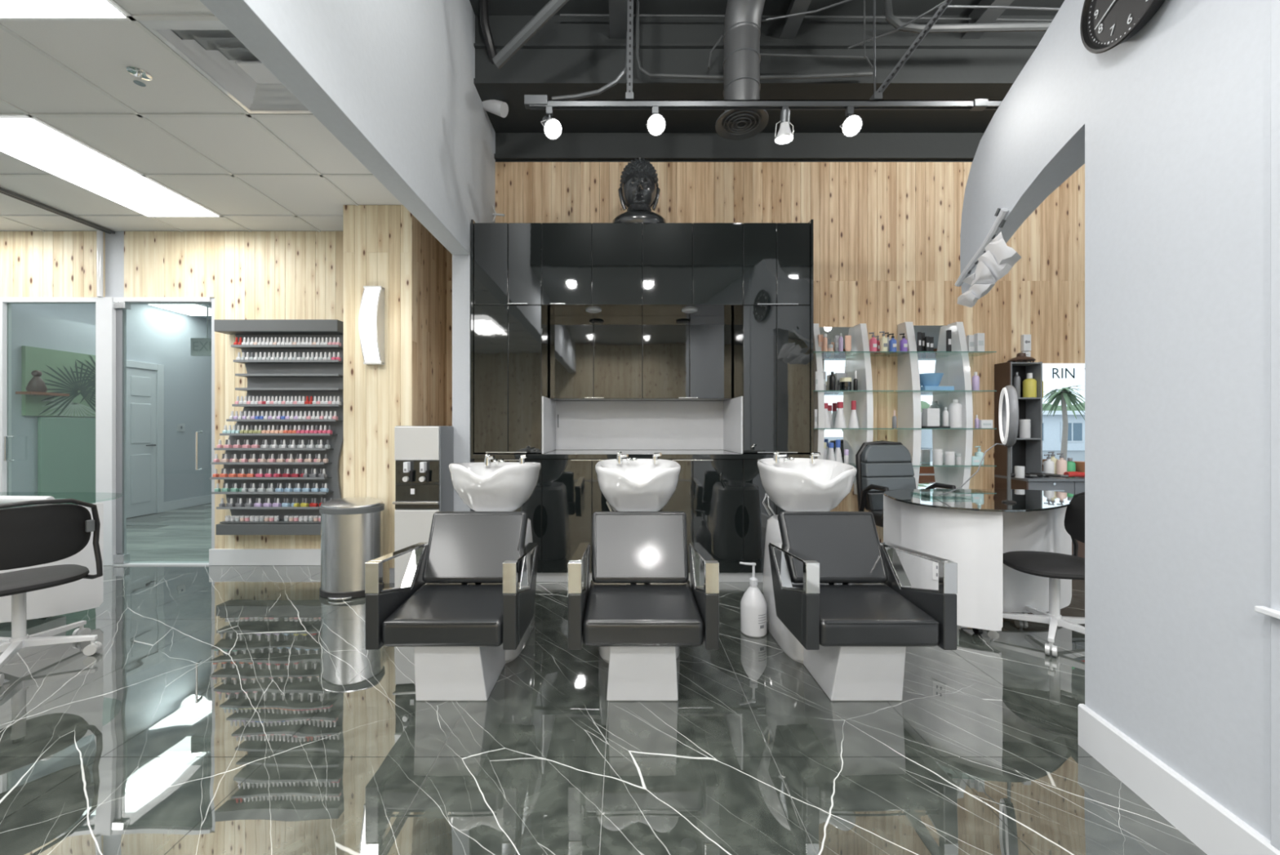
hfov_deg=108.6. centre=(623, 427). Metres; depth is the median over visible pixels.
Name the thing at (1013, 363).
shelf
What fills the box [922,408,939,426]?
box
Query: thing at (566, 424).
wall niche
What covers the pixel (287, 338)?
bottle
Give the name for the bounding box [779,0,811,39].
beam
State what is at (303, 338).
bottle
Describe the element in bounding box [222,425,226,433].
bottle
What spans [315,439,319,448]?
bottle
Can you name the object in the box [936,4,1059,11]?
conduit
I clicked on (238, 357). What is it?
bottle
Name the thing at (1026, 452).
station
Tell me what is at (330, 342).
bottle
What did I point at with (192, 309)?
recessed light
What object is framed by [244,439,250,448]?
bottle
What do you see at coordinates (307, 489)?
bottle
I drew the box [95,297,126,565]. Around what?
trim
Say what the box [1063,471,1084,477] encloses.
hair clipper
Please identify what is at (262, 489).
bottle
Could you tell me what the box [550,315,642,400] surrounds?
upper cabinet
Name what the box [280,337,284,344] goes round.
bottle
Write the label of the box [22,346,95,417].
painting
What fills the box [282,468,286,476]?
bottle
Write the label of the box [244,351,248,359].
bottle
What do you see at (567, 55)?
ceiling
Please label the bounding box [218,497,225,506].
bottle
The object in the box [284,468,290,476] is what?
bottle
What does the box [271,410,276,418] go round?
bottle
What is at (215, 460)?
bottle
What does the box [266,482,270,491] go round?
bottle
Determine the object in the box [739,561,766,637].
pump bottle
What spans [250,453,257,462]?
bottle
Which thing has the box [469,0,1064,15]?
ceiling
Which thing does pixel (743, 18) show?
air duct
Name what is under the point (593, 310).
recessed light
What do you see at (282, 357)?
bottle
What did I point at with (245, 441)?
bottle
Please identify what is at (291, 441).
bottle
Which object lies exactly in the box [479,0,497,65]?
conduit
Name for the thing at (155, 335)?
wall
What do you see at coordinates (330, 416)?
bottle
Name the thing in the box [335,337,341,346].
bottle
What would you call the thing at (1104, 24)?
wall clock
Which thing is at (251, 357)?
bottle
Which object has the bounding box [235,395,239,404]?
bottle
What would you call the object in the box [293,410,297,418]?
bottle
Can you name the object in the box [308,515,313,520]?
jar
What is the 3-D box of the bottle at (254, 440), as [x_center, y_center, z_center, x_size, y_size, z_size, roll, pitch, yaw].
[-3.211,0.145,3.995,0.030,0.079,0.030,0,0,-9]
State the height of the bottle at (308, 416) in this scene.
0.079 m
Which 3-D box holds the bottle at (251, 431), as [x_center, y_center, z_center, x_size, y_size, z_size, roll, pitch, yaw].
[-3.216,0.020,3.972,0.030,0.079,0.030,0,0,-2]
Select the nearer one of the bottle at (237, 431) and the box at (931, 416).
the bottle at (237, 431)
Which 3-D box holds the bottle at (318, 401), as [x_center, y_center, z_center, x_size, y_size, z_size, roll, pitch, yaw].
[-2.633,-0.231,3.972,0.030,0.079,0.030,0,0,-3]
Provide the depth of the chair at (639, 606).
2.18 m
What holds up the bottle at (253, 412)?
on the rack
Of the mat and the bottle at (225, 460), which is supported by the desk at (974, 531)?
the mat
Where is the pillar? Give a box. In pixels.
[343,204,446,582]
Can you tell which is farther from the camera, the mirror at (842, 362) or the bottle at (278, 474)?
the mirror at (842, 362)
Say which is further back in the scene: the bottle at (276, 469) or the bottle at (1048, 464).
the bottle at (1048, 464)
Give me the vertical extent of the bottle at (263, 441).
0.079 m
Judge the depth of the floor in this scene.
1.77 m
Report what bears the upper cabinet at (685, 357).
attached to the wall at (886, 234)
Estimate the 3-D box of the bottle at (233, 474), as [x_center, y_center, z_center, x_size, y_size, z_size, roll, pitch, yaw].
[-3.369,0.395,3.972,0.030,0.079,0.030,0,0,11]
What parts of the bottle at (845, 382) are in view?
lid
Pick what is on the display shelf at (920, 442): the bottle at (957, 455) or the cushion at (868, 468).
the bottle at (957, 455)
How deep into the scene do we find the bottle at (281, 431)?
3.96 m
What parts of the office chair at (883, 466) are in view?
arm, backrest, seat, arm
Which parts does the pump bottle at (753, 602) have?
spout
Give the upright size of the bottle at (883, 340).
0.188 m
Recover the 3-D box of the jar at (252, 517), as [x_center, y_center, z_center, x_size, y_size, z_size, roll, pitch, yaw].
[-3.224,0.787,3.990,0.037,0.046,0.035,0,0,0]
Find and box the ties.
[492,205,504,221]
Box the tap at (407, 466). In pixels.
[402,461,413,481]
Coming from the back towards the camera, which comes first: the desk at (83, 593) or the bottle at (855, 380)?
the bottle at (855, 380)
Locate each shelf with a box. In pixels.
[15,391,69,395]
[219,519,320,523]
[233,346,343,348]
[234,360,343,363]
[236,374,343,377]
[242,388,343,391]
[813,323,893,494]
[881,321,996,488]
[1012,362,1040,365]
[1016,437,1040,439]
[1017,397,1040,399]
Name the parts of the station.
drawer, handle, drawer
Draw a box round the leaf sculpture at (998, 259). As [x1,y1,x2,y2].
[955,208,1021,307]
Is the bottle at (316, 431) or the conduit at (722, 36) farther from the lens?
the bottle at (316, 431)
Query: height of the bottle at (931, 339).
0.145 m
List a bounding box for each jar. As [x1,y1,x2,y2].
[225,515,230,520]
[230,515,235,520]
[235,515,239,520]
[240,515,244,520]
[244,515,249,520]
[249,515,254,520]
[254,515,259,520]
[259,515,264,520]
[264,515,269,520]
[269,515,274,520]
[274,515,279,520]
[284,515,288,520]
[288,515,293,520]
[293,515,298,520]
[298,515,303,520]
[303,515,308,520]
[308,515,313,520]
[313,515,318,520]
[840,381,851,390]
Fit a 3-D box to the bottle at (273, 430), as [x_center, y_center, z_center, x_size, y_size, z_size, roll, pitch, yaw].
[-3.029,0.020,3.972,0.030,0.079,0.030,0,0,-4]
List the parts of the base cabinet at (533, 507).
door, door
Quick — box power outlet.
[932,560,938,580]
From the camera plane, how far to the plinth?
3.63 m
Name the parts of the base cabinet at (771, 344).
door, handle, door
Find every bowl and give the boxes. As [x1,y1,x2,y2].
[919,373,943,386]
[1073,461,1084,471]
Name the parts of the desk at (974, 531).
drawer, panel, glass, knee panel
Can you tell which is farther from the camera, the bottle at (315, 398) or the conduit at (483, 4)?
the bottle at (315, 398)
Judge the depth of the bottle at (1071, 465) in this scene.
4.08 m
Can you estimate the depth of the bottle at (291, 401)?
3.96 m
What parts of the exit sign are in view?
plate, rod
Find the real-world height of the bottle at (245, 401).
0.079 m
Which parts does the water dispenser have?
panel, panel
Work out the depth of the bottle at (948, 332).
4.10 m
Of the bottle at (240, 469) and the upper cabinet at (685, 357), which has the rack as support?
the bottle at (240, 469)
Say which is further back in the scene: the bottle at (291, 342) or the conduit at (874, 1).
the bottle at (291, 342)
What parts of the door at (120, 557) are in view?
handle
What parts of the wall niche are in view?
panel, panel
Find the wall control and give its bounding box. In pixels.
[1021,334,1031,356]
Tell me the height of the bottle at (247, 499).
0.079 m
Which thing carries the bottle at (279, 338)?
on the rack
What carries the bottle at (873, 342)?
on the display shelf at (858, 359)
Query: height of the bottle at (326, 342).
0.079 m
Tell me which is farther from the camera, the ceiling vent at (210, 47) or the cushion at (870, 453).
the cushion at (870, 453)
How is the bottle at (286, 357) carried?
on the rack
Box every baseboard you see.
[164,494,211,511]
[208,548,320,564]
[1078,703,1279,854]
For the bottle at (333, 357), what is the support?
on the rack
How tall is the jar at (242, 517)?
0.046 m
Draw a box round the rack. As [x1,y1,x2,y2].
[209,319,343,534]
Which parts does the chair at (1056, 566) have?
leg, leg, seat, leg, post, leg, leg, backrest, tube frame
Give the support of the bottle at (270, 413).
on the rack
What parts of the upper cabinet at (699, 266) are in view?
door, door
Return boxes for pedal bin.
[319,497,384,599]
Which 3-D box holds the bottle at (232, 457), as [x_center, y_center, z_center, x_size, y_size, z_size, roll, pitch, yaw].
[-3.397,0.267,3.995,0.030,0.079,0.030,0,0,8]
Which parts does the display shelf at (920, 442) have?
glass shelf, glass shelf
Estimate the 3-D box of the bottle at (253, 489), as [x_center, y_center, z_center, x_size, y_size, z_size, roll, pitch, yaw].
[-3.198,0.520,3.972,0.030,0.079,0.030,0,0,-7]
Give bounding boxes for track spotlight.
[540,106,562,140]
[645,106,666,136]
[774,106,793,144]
[840,106,862,137]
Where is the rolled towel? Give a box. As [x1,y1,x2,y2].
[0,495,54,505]
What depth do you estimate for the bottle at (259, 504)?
3.96 m
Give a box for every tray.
[392,500,439,503]
[921,426,950,427]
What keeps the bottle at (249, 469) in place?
on the rack
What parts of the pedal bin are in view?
lid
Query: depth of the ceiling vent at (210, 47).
2.21 m
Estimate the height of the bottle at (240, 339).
0.079 m
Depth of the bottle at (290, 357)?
3.96 m
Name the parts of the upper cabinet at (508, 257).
door, handle, door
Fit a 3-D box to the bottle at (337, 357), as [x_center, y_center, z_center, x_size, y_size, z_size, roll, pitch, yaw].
[-2.466,-0.610,3.972,0.030,0.079,0.030,0,0,-11]
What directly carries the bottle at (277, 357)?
on the rack
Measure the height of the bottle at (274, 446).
0.079 m
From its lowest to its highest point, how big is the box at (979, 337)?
0.170 m
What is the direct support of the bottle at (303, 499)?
on the rack
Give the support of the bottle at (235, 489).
on the rack
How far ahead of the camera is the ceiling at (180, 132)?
2.77 m
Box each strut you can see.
[626,0,633,92]
[875,0,952,92]
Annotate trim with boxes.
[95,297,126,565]
[96,230,103,297]
[113,297,211,564]
[126,360,164,512]
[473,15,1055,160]
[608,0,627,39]
[1254,605,1279,619]
[1270,0,1279,849]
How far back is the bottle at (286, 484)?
3.99 m
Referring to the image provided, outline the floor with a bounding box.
[0,502,1207,854]
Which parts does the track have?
rail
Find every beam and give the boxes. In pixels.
[199,0,495,255]
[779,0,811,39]
[961,0,1013,39]
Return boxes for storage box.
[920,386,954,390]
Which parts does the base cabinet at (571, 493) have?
door, handle, door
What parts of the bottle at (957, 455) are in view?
lid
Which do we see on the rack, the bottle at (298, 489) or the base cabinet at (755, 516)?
the bottle at (298, 489)
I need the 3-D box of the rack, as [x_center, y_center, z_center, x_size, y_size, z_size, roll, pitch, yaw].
[-2.994,-0.002,3.998,1.104,1.840,0.136,0,0,0]
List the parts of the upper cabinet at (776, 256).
door, handle, door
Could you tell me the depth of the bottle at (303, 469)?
3.99 m
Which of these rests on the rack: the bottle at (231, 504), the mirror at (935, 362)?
the bottle at (231, 504)
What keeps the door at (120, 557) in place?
in the wall at (245, 274)
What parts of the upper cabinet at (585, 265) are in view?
handle, door, door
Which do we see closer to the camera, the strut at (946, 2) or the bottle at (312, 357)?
the strut at (946, 2)
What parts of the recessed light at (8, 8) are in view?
frame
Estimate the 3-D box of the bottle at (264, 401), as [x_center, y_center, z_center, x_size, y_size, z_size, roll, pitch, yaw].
[-3.099,-0.231,3.972,0.030,0.079,0.030,0,0,-6]
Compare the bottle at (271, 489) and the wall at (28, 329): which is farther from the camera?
the wall at (28, 329)
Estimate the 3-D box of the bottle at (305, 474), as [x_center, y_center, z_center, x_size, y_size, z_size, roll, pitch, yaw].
[-2.747,0.395,3.972,0.030,0.079,0.030,0,0,-8]
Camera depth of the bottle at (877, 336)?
4.18 m
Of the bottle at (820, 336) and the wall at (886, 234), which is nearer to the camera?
the bottle at (820, 336)
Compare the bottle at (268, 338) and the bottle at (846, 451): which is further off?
the bottle at (846, 451)
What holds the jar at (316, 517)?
on the rack
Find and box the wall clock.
[1080,0,1164,53]
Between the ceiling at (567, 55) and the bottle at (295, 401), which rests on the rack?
the bottle at (295, 401)
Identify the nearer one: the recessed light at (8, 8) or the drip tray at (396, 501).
the recessed light at (8, 8)
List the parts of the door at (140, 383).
panel, panel, panel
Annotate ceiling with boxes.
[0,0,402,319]
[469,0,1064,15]
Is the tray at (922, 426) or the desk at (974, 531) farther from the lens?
the tray at (922, 426)
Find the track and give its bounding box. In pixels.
[524,92,1003,111]
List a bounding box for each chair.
[0,497,102,685]
[364,453,541,700]
[568,451,719,700]
[756,450,957,700]
[855,440,955,527]
[1002,491,1084,656]
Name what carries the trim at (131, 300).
attached to the wall at (245, 274)
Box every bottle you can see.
[212,468,218,476]
[213,453,219,462]
[214,483,221,491]
[216,439,222,448]
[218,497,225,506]
[219,468,223,476]
[220,453,224,462]
[221,482,225,491]
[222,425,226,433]
[222,453,229,462]
[222,468,227,476]
[223,439,227,448]
[223,483,230,491]
[226,425,231,433]
[226,439,232,448]
[226,497,230,506]
[228,468,232,476]
[228,497,234,506]
[229,410,234,418]
[229,453,234,462]
[230,482,234,491]
[231,425,235,433]
[231,453,238,462]
[231,468,236,476]
[232,439,236,448]
[232,483,239,491]
[233,337,238,344]
[233,410,238,418]
[235,351,240,359]
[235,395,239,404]
[235,425,239,433]
[235,439,241,448]
[235,497,239,506]
[237,337,242,344]
[237,410,242,418]
[237,468,241,476]
[237,497,244,506]
[238,395,243,404]
[239,453,243,462]
[239,482,243,491]
[240,351,244,359]
[240,425,244,433]
[240,468,245,476]
[241,337,246,344]
[241,439,246,448]
[241,453,247,462]
[241,483,247,491]
[242,395,247,404]
[242,410,246,418]
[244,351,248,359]
[244,425,248,433]
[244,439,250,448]
[244,497,248,506]
[245,337,249,344]
[246,395,251,404]
[246,410,251,418]
[246,468,250,476]
[247,497,253,506]
[248,351,253,359]
[248,425,253,433]
[248,453,252,462]
[248,468,254,476]
[248,482,252,491]
[249,337,253,344]
[250,395,254,404]
[250,410,255,418]
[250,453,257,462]
[250,483,256,491]
[251,439,255,448]
[253,337,257,344]
[253,351,257,359]
[253,395,258,404]
[253,425,257,433]
[253,439,259,448]
[253,497,257,506]
[254,410,259,418]
[255,468,259,476]
[256,497,262,506]
[257,337,262,344]
[257,351,262,359]
[257,395,262,404]
[257,425,262,433]
[257,453,262,462]
[257,468,263,476]
[257,482,261,491]
[259,410,263,418]
[259,483,266,491]
[260,439,264,448]
[260,453,266,462]
[261,337,265,344]
[261,425,266,433]
[262,351,266,359]
[262,395,266,404]
[262,439,269,448]
[262,497,267,506]
[263,410,268,418]
[264,468,268,476]
[265,337,269,344]
[265,497,271,506]
[266,351,271,359]
[266,395,270,404]
[266,425,270,433]
[266,453,271,462]
[266,468,272,476]
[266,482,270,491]
[267,410,272,418]
[268,483,274,491]
[269,337,273,344]
[269,439,273,448]
[269,453,275,462]
[270,395,274,404]
[270,425,275,433]
[271,351,275,359]
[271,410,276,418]
[271,439,278,448]
[272,337,277,344]
[272,497,276,506]
[273,395,278,404]
[273,468,277,476]
[274,425,279,433]
[275,351,279,359]
[275,453,280,462]
[275,468,281,476]
[275,482,279,491]
[275,497,280,506]
[276,337,281,344]
[276,410,280,418]
[277,395,282,404]
[277,483,284,491]
[278,439,283,448]
[279,351,284,359]
[279,425,283,433]
[279,453,284,462]
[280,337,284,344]
[280,410,285,418]
[281,395,285,404]
[281,439,287,448]
[281,497,285,506]
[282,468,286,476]
[283,351,288,359]
[283,425,288,433]
[284,337,288,344]
[284,395,289,404]
[284,410,289,418]
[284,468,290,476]
[284,482,288,491]
[284,497,290,506]
[285,453,289,462]
[286,483,293,491]
[287,425,292,433]
[288,337,293,344]
[288,351,292,359]
[288,395,293,404]
[288,439,292,448]
[288,453,293,462]
[289,410,293,418]
[290,439,296,448]
[291,468,295,476]
[291,497,295,506]
[292,337,297,344]
[292,351,296,359]
[292,425,296,433]
[293,395,297,404]
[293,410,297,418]
[293,468,299,476]
[293,482,297,491]
[293,497,299,506]
[294,453,299,462]
[295,483,301,491]
[296,337,300,344]
[296,351,301,359]
[296,425,301,433]
[297,395,301,404]
[297,410,302,418]
[297,439,301,448]
[297,453,303,462]
[299,439,305,448]
[300,337,304,344]
[300,395,305,404]
[300,425,305,433]
[300,468,304,476]
[300,497,304,506]
[301,351,305,359]
[302,410,306,418]
[302,468,308,476]
[302,482,306,491]
[302,497,308,506]
[304,337,308,344]
[304,395,309,404]
[304,453,308,462]
[305,351,309,359]
[305,425,309,433]
[305,483,310,491]
[306,410,311,418]
[306,439,310,448]
[306,453,312,462]
[307,337,312,344]
[308,395,313,404]
[309,351,314,359]
[309,425,313,433]
[309,439,315,448]
[309,468,313,476]
[309,497,314,506]
[311,410,315,418]
[311,468,317,476]
[311,482,315,491]
[312,395,316,404]
[312,497,318,506]
[313,425,318,433]
[313,453,317,462]
[314,351,318,359]
[314,483,319,491]
[315,337,319,344]
[315,395,320,404]
[315,410,319,418]
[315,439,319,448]
[316,453,321,462]
[318,351,322,359]
[318,425,322,433]
[318,439,324,448]
[318,468,322,476]
[319,410,324,418]
[320,337,324,344]
[320,395,324,404]
[320,468,326,477]
[320,482,324,491]
[322,351,327,359]
[322,425,326,433]
[323,453,328,462]
[323,483,328,492]
[324,337,328,344]
[324,395,328,404]
[324,410,328,418]
[324,439,330,448]
[326,425,332,434]
[327,337,332,344]
[327,351,331,359]
[328,395,332,404]
[328,410,332,418]
[331,337,336,344]
[331,351,335,359]
[331,395,336,404]
[332,410,337,420]
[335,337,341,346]
[335,351,341,360]
[335,395,341,404]
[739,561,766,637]
[813,408,817,427]
[814,371,817,390]
[817,334,822,351]
[822,333,827,351]
[822,371,826,390]
[823,442,826,459]
[824,402,830,427]
[826,442,835,461]
[827,344,833,351]
[827,404,833,427]
[829,371,835,390]
[833,373,847,390]
[833,401,846,427]
[834,335,839,354]
[834,439,843,462]
[838,333,843,351]
[840,377,851,390]
[844,335,851,351]
[844,448,848,464]
[848,400,858,427]
[853,370,857,390]
[869,332,876,353]
[874,335,881,354]
[879,331,887,351]
[884,332,890,355]
[888,333,897,353]
[892,410,896,427]
[899,333,907,353]
[916,331,921,351]
[920,332,924,353]
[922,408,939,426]
[924,336,928,351]
[928,337,933,353]
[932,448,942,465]
[942,406,948,426]
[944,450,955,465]
[946,329,951,351]
[948,399,961,427]
[955,453,960,464]
[965,334,974,353]
[971,371,979,390]
[971,455,980,465]
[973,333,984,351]
[974,414,978,427]
[974,445,983,464]
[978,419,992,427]
[1013,371,1020,397]
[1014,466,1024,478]
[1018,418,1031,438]
[1022,373,1036,397]
[1043,453,1054,473]
[1048,451,1057,474]
[1056,453,1066,475]
[1066,457,1075,471]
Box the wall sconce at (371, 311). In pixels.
[358,285,384,364]
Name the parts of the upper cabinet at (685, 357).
door, handle, door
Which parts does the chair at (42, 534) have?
leg, leg, leg, post, seat, backrest, tube frame, leg, leg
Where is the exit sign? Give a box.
[191,303,211,355]
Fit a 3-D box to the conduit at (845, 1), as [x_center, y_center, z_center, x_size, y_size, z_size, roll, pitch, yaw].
[1.338,-3.000,3.305,0.750,0.046,0.025,0,0,15]
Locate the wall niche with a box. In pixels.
[542,395,742,453]
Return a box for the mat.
[912,491,970,497]
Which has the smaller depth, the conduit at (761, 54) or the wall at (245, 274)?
the conduit at (761, 54)
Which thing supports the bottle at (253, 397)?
on the rack
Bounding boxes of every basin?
[448,453,541,511]
[595,451,680,511]
[756,450,857,511]
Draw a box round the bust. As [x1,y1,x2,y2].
[612,158,666,222]
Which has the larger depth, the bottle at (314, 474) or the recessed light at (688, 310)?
the bottle at (314, 474)
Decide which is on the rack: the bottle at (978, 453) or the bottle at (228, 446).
the bottle at (228, 446)
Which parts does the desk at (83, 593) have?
glass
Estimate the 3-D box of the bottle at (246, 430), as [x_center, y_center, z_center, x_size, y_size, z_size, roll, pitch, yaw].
[-3.253,0.020,3.972,0.030,0.079,0.030,0,0,3]
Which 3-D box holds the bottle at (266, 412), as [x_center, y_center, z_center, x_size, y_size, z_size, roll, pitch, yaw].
[-3.086,-0.102,3.972,0.030,0.079,0.030,0,0,3]
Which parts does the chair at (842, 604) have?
arm panel, armrest frame, backrest, seat, arm panel, armrest frame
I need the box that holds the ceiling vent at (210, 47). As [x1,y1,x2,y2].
[138,21,312,114]
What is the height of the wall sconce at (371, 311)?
0.602 m
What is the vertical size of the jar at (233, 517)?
0.046 m
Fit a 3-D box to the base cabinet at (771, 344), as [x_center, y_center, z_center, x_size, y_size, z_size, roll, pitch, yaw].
[1.196,-0.379,3.935,0.525,1.157,0.710,0,0,0]
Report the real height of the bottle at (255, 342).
0.079 m
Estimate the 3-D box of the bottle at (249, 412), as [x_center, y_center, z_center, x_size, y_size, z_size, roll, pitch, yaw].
[-3.234,-0.102,3.972,0.030,0.079,0.030,0,0,10]
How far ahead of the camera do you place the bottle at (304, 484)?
3.99 m
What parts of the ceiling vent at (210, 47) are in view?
plate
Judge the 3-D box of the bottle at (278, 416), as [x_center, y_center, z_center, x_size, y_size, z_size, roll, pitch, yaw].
[-2.975,-0.102,3.972,0.030,0.079,0.030,0,0,1]
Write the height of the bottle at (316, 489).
0.079 m
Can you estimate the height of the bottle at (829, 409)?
0.210 m
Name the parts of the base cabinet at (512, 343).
door, handle, door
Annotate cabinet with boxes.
[37,417,95,504]
[474,222,550,317]
[474,305,555,453]
[474,458,542,572]
[542,222,642,316]
[542,458,617,572]
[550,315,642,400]
[640,222,742,316]
[640,315,731,400]
[658,458,742,572]
[727,305,809,453]
[737,222,809,310]
[742,458,784,572]
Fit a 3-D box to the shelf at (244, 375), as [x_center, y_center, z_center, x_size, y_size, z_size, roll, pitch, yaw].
[-2.887,-0.447,3.995,0.885,0.010,0.100,0,0,0]
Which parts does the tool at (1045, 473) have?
handle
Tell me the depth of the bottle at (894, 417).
4.11 m
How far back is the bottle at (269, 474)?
3.96 m
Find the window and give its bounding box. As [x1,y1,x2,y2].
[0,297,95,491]
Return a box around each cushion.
[861,444,911,462]
[861,462,914,476]
[862,475,916,491]
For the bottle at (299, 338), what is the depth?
3.96 m
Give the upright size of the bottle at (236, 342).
0.079 m
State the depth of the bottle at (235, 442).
3.99 m
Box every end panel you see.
[471,219,476,458]
[807,219,813,453]
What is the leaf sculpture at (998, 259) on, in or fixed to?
attached to the wall at (1169, 126)
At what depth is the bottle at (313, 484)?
3.99 m
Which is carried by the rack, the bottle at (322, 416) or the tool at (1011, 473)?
the bottle at (322, 416)
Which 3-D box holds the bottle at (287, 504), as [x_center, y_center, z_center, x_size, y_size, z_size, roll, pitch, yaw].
[-2.906,0.649,3.972,0.030,0.079,0.030,0,0,6]
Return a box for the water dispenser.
[392,426,453,586]
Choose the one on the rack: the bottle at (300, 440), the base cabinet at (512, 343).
the bottle at (300, 440)
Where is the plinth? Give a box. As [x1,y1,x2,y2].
[536,572,763,582]
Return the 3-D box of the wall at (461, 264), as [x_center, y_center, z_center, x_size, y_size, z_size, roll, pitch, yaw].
[-1.276,-0.066,3.950,0.141,2.572,0.700,0,0,0]
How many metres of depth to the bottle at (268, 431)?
3.96 m
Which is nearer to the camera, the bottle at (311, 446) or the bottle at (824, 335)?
the bottle at (311, 446)
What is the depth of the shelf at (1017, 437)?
4.13 m
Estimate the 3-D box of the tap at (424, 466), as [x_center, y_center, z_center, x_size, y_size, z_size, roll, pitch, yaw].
[-1.425,0.319,3.292,0.063,0.144,0.055,0,0,0]
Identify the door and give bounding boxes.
[112,301,202,563]
[126,366,155,518]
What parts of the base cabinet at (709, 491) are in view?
door, handle, door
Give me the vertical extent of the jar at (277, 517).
0.046 m
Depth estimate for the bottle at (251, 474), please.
3.96 m
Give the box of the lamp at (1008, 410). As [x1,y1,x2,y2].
[998,385,1018,502]
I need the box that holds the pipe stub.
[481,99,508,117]
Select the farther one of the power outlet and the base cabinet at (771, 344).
the base cabinet at (771, 344)
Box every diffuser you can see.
[998,386,1008,444]
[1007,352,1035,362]
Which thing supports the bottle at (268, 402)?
on the rack
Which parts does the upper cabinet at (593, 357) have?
door, handle, door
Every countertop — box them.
[472,449,811,458]
[994,474,1084,481]
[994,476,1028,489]
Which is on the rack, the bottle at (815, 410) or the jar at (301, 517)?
the jar at (301, 517)
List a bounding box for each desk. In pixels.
[0,491,122,622]
[883,488,1074,634]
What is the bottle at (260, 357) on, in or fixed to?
on the rack
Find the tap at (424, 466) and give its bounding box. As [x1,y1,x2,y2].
[418,461,430,481]
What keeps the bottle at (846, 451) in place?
on the display shelf at (858, 359)
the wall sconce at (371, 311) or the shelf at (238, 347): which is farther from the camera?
the shelf at (238, 347)
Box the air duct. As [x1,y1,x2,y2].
[715,0,768,140]
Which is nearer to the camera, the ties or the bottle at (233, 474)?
the bottle at (233, 474)
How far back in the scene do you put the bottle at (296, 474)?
3.96 m
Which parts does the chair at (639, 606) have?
armrest frame, arm panel, backrest, seat, arm panel, armrest frame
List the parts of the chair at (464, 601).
armrest frame, arm panel, seat, backrest, armrest frame, arm panel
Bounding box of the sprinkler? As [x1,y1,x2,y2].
[126,65,152,86]
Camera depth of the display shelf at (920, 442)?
4.18 m
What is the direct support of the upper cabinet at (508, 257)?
attached to the wall at (461, 264)
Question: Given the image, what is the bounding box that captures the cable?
[933,443,1004,496]
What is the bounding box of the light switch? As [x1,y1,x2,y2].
[177,423,185,431]
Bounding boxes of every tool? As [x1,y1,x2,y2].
[1010,472,1037,476]
[1026,473,1045,477]
[1038,472,1068,477]
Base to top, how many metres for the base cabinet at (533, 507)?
0.894 m
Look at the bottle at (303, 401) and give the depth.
3.96 m
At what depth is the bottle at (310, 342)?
3.96 m
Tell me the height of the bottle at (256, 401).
0.079 m
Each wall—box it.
[0,231,343,548]
[11,303,211,502]
[11,309,95,492]
[446,133,1084,542]
[452,254,474,511]
[960,0,1270,839]
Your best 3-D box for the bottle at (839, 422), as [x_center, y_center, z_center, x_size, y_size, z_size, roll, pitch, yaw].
[1.930,-0.111,4.110,0.102,0.235,0.102,0,0,0]
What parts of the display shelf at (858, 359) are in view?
glass shelf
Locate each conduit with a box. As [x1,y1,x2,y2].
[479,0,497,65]
[492,0,568,69]
[551,35,626,99]
[560,13,1053,22]
[635,0,872,79]
[707,35,723,68]
[760,0,852,22]
[760,53,872,68]
[848,0,945,48]
[863,0,865,57]
[873,0,875,92]
[883,0,1051,33]
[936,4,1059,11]
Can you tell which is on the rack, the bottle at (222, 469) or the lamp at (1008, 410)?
the bottle at (222, 469)
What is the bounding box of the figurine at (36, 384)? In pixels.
[26,369,47,392]
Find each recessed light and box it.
[0,0,125,17]
[0,117,218,217]
[148,303,211,315]
[585,307,601,313]
[681,307,697,313]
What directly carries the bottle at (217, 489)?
on the rack
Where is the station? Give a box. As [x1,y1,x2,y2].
[994,361,1084,557]
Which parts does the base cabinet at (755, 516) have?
door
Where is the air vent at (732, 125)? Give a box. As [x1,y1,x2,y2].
[715,110,768,140]
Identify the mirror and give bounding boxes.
[819,327,854,483]
[913,325,948,488]
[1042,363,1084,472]
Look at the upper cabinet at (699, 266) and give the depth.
3.60 m
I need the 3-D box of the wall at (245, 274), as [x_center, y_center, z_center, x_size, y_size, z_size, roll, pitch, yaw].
[-4.450,-0.430,4.140,4.900,3.300,0.120,0,0,0]
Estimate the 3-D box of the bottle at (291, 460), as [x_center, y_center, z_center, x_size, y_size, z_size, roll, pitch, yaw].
[-2.873,0.267,3.972,0.030,0.079,0.030,0,0,4]

